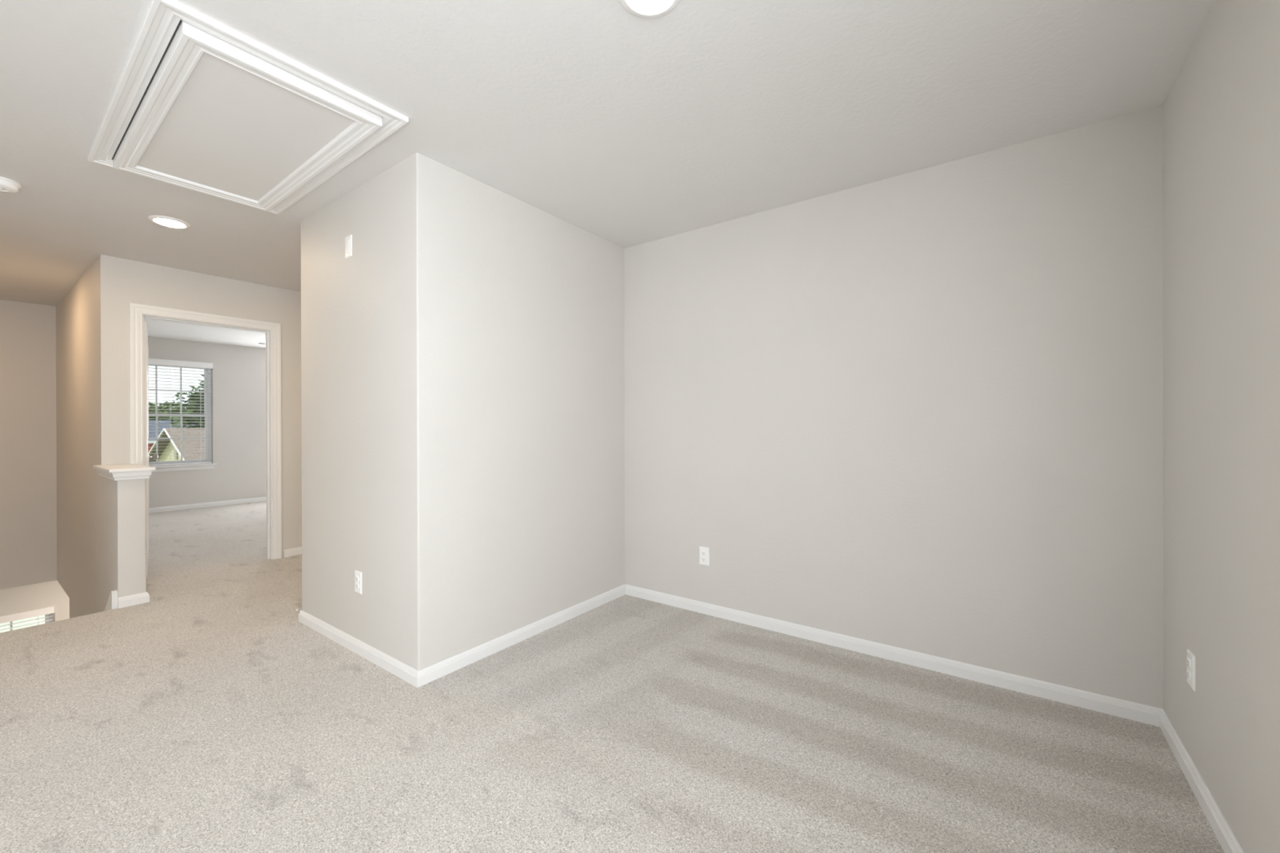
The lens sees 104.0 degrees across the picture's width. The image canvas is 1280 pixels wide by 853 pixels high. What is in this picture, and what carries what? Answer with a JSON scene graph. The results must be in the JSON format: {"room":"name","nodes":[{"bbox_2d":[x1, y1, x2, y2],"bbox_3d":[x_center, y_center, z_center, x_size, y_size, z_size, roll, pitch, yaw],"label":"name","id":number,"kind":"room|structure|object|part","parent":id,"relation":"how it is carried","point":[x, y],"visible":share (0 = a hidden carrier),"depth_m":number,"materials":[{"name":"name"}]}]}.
{"room":"upstairs loft landing","nodes":[
{"label":"upstairs loft landing","id":0,"kind":"room"},
{"bbox_2d":[0,299,57,589],"bbox_3d":[-6.411,0.177,4.794,0.120,2.840,1.056,0,0,36],"label":"wall","id":1,"kind":"structure","parent":0,"point":[28,331],"depth_m":5.03,"materials":[{"name":"paint"}]},
{"bbox_2d":[55,254,126,618],"bbox_3d":[-5.346,1.544,4.758,4.867,5.600,0.130,0,0,36],"label":"wall","id":2,"kind":"structure","parent":0,"point":[91,318],"depth_m":3.99,"materials":[{"name":"paint"}]},
{"bbox_2d":[104,590,117,611],"bbox_3d":[-4.707,2.423,4.200,3.150,2.684,0.026,0,0,36],"label":"trim","id":3,"kind":"structure","parent":2,"relation":"attached to","point":[112,603],"depth_m":3.28,"materials":[{"name":"wood"}]},
{"bbox_2d":[93,463,155,608],"bbox_3d":[-3.608,0.735,3.496,0.634,0.913,0.220,0,0,36],"label":"pillar","id":4,"kind":"structure","parent":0,"point":[123,486],"depth_m":3.35,"materials":[{"name":"paint"}]},
{"bbox_3d":[-3.615,0.326,3.499,0.620,0.055,0.192,0,0,36],"label":"cap moulding","id":5,"kind":"part","parent":4,"relation":"part of","materials":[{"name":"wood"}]},
{"bbox_2d":[118,591,149,608],"bbox_3d":[-3.607,1.157,3.505,0.585,0.068,0.148,0,0,36],"label":"baseboard","id":6,"kind":"structure","parent":4,"relation":"attached to","point":[144,597],"depth_m":3.33,"materials":[{"name":"wood"}]},
{"bbox_2d":[0,336,266,622],"bbox_3d":[-6.668,1.544,7.188,0.150,5.580,4.880,0,0,36],"label":"wall","id":7,"kind":"structure","parent":0,"point":[238,373],"depth_m":7.54,"materials":[{"name":"paint"}]},
{"bbox_2d":[9,613,53,631],"bbox_3d":[-7.589,3.029,5.876,0.190,1.571,0.995,0,0,36],"label":"window","id":8,"kind":"structure","parent":7,"relation":"in","point":[52,614],"depth_m":6.24,"materials":[{"name":"plastic"}]},
{"bbox_2d":[0,605,54,631],"bbox_3d":[-7.563,2.979,5.857,0.088,1.493,0.917,0,0,36],"label":"window blind","id":9,"kind":"object","parent":8,"relation":"attached to","point":[8,618],"visible":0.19,"depth_m":6.03,"materials":[{"name":"white plastic"}]},
{"bbox_3d":[-7.650,2.659,5.918,0.022,0.752,0.845,0,0,36],"label":"sash","id":10,"kind":"part","parent":8,"relation":"part of","materials":[{"name":"plastic"}]},
{"bbox_3d":[-7.642,2.996,5.914,0.060,1.505,0.925,0,0,36],"label":"frame","id":11,"kind":"part","parent":8,"relation":"part of","materials":[{"name":"plastic"}]},
{"bbox_2d":[147,364,217,472],"bbox_3d":[-6.689,-0.148,7.121,0.190,1.566,0.995,0,0,36],"label":"window","id":12,"kind":"structure","parent":7,"relation":"in","point":[208,451],"depth_m":7.27,"materials":[{"name":"plastic"}]},
{"bbox_3d":[-6.750,-0.516,7.163,0.022,0.750,0.845,0,0,36],"label":"sash","id":13,"kind":"part","parent":12,"relation":"part of","materials":[{"name":"glass"}]},
{"bbox_3d":[-6.728,0.174,7.150,0.022,0.710,0.845,0,0,36],"label":"sash","id":14,"kind":"part","parent":12,"relation":"part of","materials":[{"name":"glass"}]},
{"bbox_2d":[147,358,213,466],"bbox_3d":[-6.663,-0.197,7.102,0.088,1.488,0.917,0,0,36],"label":"window blind","id":15,"kind":"object","parent":12,"relation":"attached to","point":[155,362],"visible":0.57,"depth_m":7.17,"materials":[{"name":"white plastic"}]},
{"bbox_3d":[-6.675,0.538,7.113,0.046,0.018,0.905,0,0,36],"label":"rail","id":16,"kind":"part","parent":15,"relation":"part of","materials":[{"name":"white plastic"}]},
{"bbox_3d":[-6.663,0.562,7.104,0.130,0.022,0.995,0,0,36],"label":"sill","id":17,"kind":"part","parent":12,"relation":"part of","materials":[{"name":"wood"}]},
{"bbox_2d":[149,496,266,512],"bbox_3d":[-6.254,1.158,7.620,0.013,0.068,3.434,0,0,36],"label":"baseboard","id":18,"kind":"structure","parent":7,"relation":"attached to","point":[165,508],"depth_m":7.39,"materials":[{"name":"wood"}]},
{"bbox_2d":[125,258,302,557],"bbox_3d":[-2.869,-0.028,5.155,0.120,2.450,3.434,0,0,36],"label":"wall","id":19,"kind":"structure","parent":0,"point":[148,284],"depth_m":4.41,"materials":[{"name":"paint"}]},
{"bbox_2d":[128,302,281,577],"bbox_3d":[-3.899,0.132,4.399,0.932,2.118,0.968,0,0,36],"label":"door frame","id":20,"kind":"structure","parent":19,"relation":"in","point":[138,333],"depth_m":4.29,"materials":[{"name":"wood"}]},
{"bbox_3d":[-4.379,0.272,4.426,0.167,0.064,0.064,0,0,-44],"label":"knob","id":21,"kind":"part","parent":20,"relation":"part of","materials":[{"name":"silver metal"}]},
{"bbox_2d":[284,546,302,557],"bbox_3d":[-2.517,1.152,5.524,0.013,0.068,2.430,0,0,36],"label":"baseboard","id":22,"kind":"structure","parent":19,"relation":"attached to","point":[295,551],"depth_m":4.59,"materials":[{"name":"wood"}]},
{"bbox_2d":[300,152,625,671],"bbox_3d":[-0.676,-0.037,3.861,1.300,2.440,2.948,0,0,36],"label":"wall","id":23,"kind":"structure","parent":0,"point":[463,369],"depth_m":2.65,"materials":[{"name":"paint"}]},
{"bbox_2d":[345,234,351,258],"bbox_3d":[-1.560,-0.962,2.673,0.070,0.114,0.009,0,0,36],"label":"wall plate","id":24,"kind":"object","parent":23,"relation":"attached to","point":[348,239],"visible":1,"depth_m":2.66,"materials":[{"name":"white plastic"}]},
{"bbox_2d":[355,569,361,594],"bbox_3d":[-1.479,0.816,2.619,0.070,0.114,0.010,0,0,36],"label":"wall outlet","id":25,"kind":"object","parent":23,"relation":"attached to","point":[357,574],"visible":1,"depth_m":2.61,"materials":[{"name":"white plastic"}]},
{"bbox_2d":[298,584,626,688],"bbox_3d":[-0.677,1.149,3.858,1.326,0.068,2.961,0,0,36],"label":"baseboard","id":26,"kind":"structure","parent":23,"relation":"attached to","point":[417,678],"depth_m":2.64,"materials":[{"name":"wood"}]},
{"bbox_2d":[0,0,1214,348],"bbox_3d":[-3.306,-1.324,3.159,10.334,0.150,7.430,0,0,36],"label":"ceiling","id":27,"kind":"structure","parent":0,"point":[617,125],"depth_m":1.92,"materials":[{"name":"paint"}]},
{"bbox_2d":[0,176,21,193],"bbox_3d":[-3.246,-1.225,2.534,0.140,0.046,0.140,0,0,36],"label":"smoke detector","id":28,"kind":"object","parent":27,"relation":"attached to","point":[6,185],"visible":1,"depth_m":2.54,"materials":[{"name":"white plastic"}]},
{"bbox_2d":[147,215,191,228],"bbox_3d":[-2.870,-1.243,3.053,0.190,0.014,0.190,0,0,36],"label":"recessed light","id":29,"kind":"object","parent":27,"relation":"in","point":[166,221],"visible":1,"depth_m":3.03,"materials":[{"name":"white plastic"}]},
{"bbox_2d":[87,0,408,214],"bbox_3d":[-1.747,-1.304,2.171,1.462,0.194,0.748,0,0,37],"label":"attic hatch","id":30,"kind":"object","parent":27,"relation":"attached to","point":[197,103],"visible":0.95,"depth_m":1.99,"materials":[{"name":"wood"}]},
{"bbox_2d":[619,0,679,17],"bbox_3d":[0.029,-1.248,1.439,0.190,0.014,0.190,0,0,36],"label":"recessed light","id":31,"kind":"object","parent":27,"relation":"in","point":[642,8],"visible":1,"depth_m":1.48,"materials":[{"name":"white plastic"}]},
{"bbox_2d":[0,501,1224,852],"bbox_3d":[-3.291,1.341,3.157,10.054,0.300,7.170,0,0,36],"label":"floor","id":32,"kind":"structure","parent":0,"point":[202,716],"depth_m":1.86,"materials":[{"name":"carpet"}]},
{"bbox_2d":[624,105,1163,709],"bbox_3d":[1.064,0.161,2.765,2.804,2.840,0.130,0,0,36],"label":"wall","id":33,"kind":"structure","parent":0,"point":[921,411],"depth_m":2.44,"materials":[{"name":"paint"}]},
{"bbox_2d":[699,546,709,566],"bbox_3d":[0.404,0.821,3.160,0.070,0.114,0.010,0,0,36],"label":"wall outlet","id":34,"kind":"object","parent":33,"relation":"attached to","point":[704,552],"visible":1,"depth_m":3.15,"materials":[{"name":"white plastic"}]},
{"bbox_2d":[701,551,706,555],"bbox_3d":[0.403,0.801,3.158,0.034,0.028,0.004,0,0,36],"label":"receptacle","id":35,"kind":"object","parent":34,"relation":"attached to","point":[703,553],"depth_m":3.16,"materials":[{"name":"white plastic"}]},
{"bbox_2d":[625,584,1163,726],"bbox_3d":[0.978,1.147,2.743,2.660,0.068,0.013,0,0,36],"label":"baseboard","id":36,"kind":"structure","parent":33,"relation":"attached to","point":[1144,713],"depth_m":2.42,"materials":[{"name":"wood"}]},
{"bbox_2d":[1162,0,1279,852],"bbox_3d":[0.374,0.167,-0.459,0.130,2.840,5.897,0,0,36],"label":"wall","id":37,"kind":"structure","parent":0,"point":[1221,109],"depth_m":1.41,"materials":[{"name":"paint"}]},
{"bbox_2d":[1186,648,1195,691],"bbox_3d":[1.833,0.809,1.667,0.010,0.114,0.070,0,0,36],"label":"wall outlet","id":38,"kind":"object","parent":37,"relation":"attached to","point":[1190,660],"visible":1,"depth_m":1.65,"materials":[{"name":"white plastic"}]},
{"bbox_2d":[1186,657,1191,668],"bbox_3d":[1.831,0.790,1.669,0.004,0.028,0.034,0,0,36],"label":"receptacle","id":39,"kind":"object","parent":38,"relation":"attached to","point":[1188,660],"depth_m":1.66,"materials":[{"name":"white plastic"}]},
{"bbox_2d":[1186,669,1191,679],"bbox_3d":[1.831,0.829,1.669,0.004,0.028,0.034,0,0,36],"label":"receptacle","id":40,"kind":"object","parent":38,"relation":"attached to","point":[1188,671],"depth_m":1.66,"materials":[{"name":"white plastic"}]},
{"bbox_2d":[1159,711,1244,852],"bbox_3d":[0.353,1.153,-0.368,0.013,0.068,5.754,0,0,36],"label":"baseboard","id":41,"kind":"structure","parent":37,"relation":"attached to","point":[1220,828],"depth_m":1.56,"materials":[{"name":"wood"}]},
{"label":"outside","id":42,"kind":"structure","parent":0,"visible":0},
{"bbox_3d":[-51.735,4.636,56.163,130.250,0.200,150.000,0,0,36],"label":"ground","id":43,"kind":"structure","parent":42,"visible":0},
{"bbox_2d":[148,400,169,420],"bbox_3d":[-55.567,0.817,56.535,4.128,7.456,4.533,0,0,36],"label":"tree","id":44,"kind":"object","parent":43,"relation":"on","point":[150,411],"visible":0.02,"depth_m":56.45,"materials":[{"name":"green plant"}]},
{"bbox_2d":[154,400,180,420],"bbox_3d":[-63.240,0.427,67.899,4.919,8.241,4.717,0,0,36],"label":"tree","id":45,"kind":"object","parent":43,"relation":"on","point":[166,403],"visible":0.06,"depth_m":67.15,"materials":[{"name":"green plant"}]},
{"bbox_2d":[147,420,194,453],"bbox_3d":[-42.249,1.990,43.919,12.000,5.080,7.140,0,0,36],"label":"gabled house","id":46,"kind":"structure","parent":43,"relation":"on","point":[150,442],"depth_m":41.95,"materials":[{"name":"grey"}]},
{"bbox_2d":[148,428,204,462],"bbox_3d":[-18.998,2.273,32.026,9.800,4.430,16.940,0,0,36],"label":"gabled house","id":47,"kind":"structure","parent":43,"relation":"on","point":[165,451],"depth_m":25.29,"materials":[{"name":"yellow"}]},
{"bbox_2d":[165,374,204,427],"bbox_3d":[-26.952,0.483,32.549,5.659,8.050,5.469,0,0,-31],"label":"leafy tree","id":48,"kind":"object","parent":43,"relation":"on","point":[185,421],"visible":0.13,"depth_m":30.72,"materials":[{"name":"green plant"}]},
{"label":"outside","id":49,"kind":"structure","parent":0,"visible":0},
{"bbox_2d":[0,614,44,632],"bbox_3d":[-9.688,4.477,13.238,11.750,0.030,22.000,0,0,36],"label":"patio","id":50,"kind":"structure","parent":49,"point":[39,616],"depth_m":11.33,"materials":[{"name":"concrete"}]}
]}

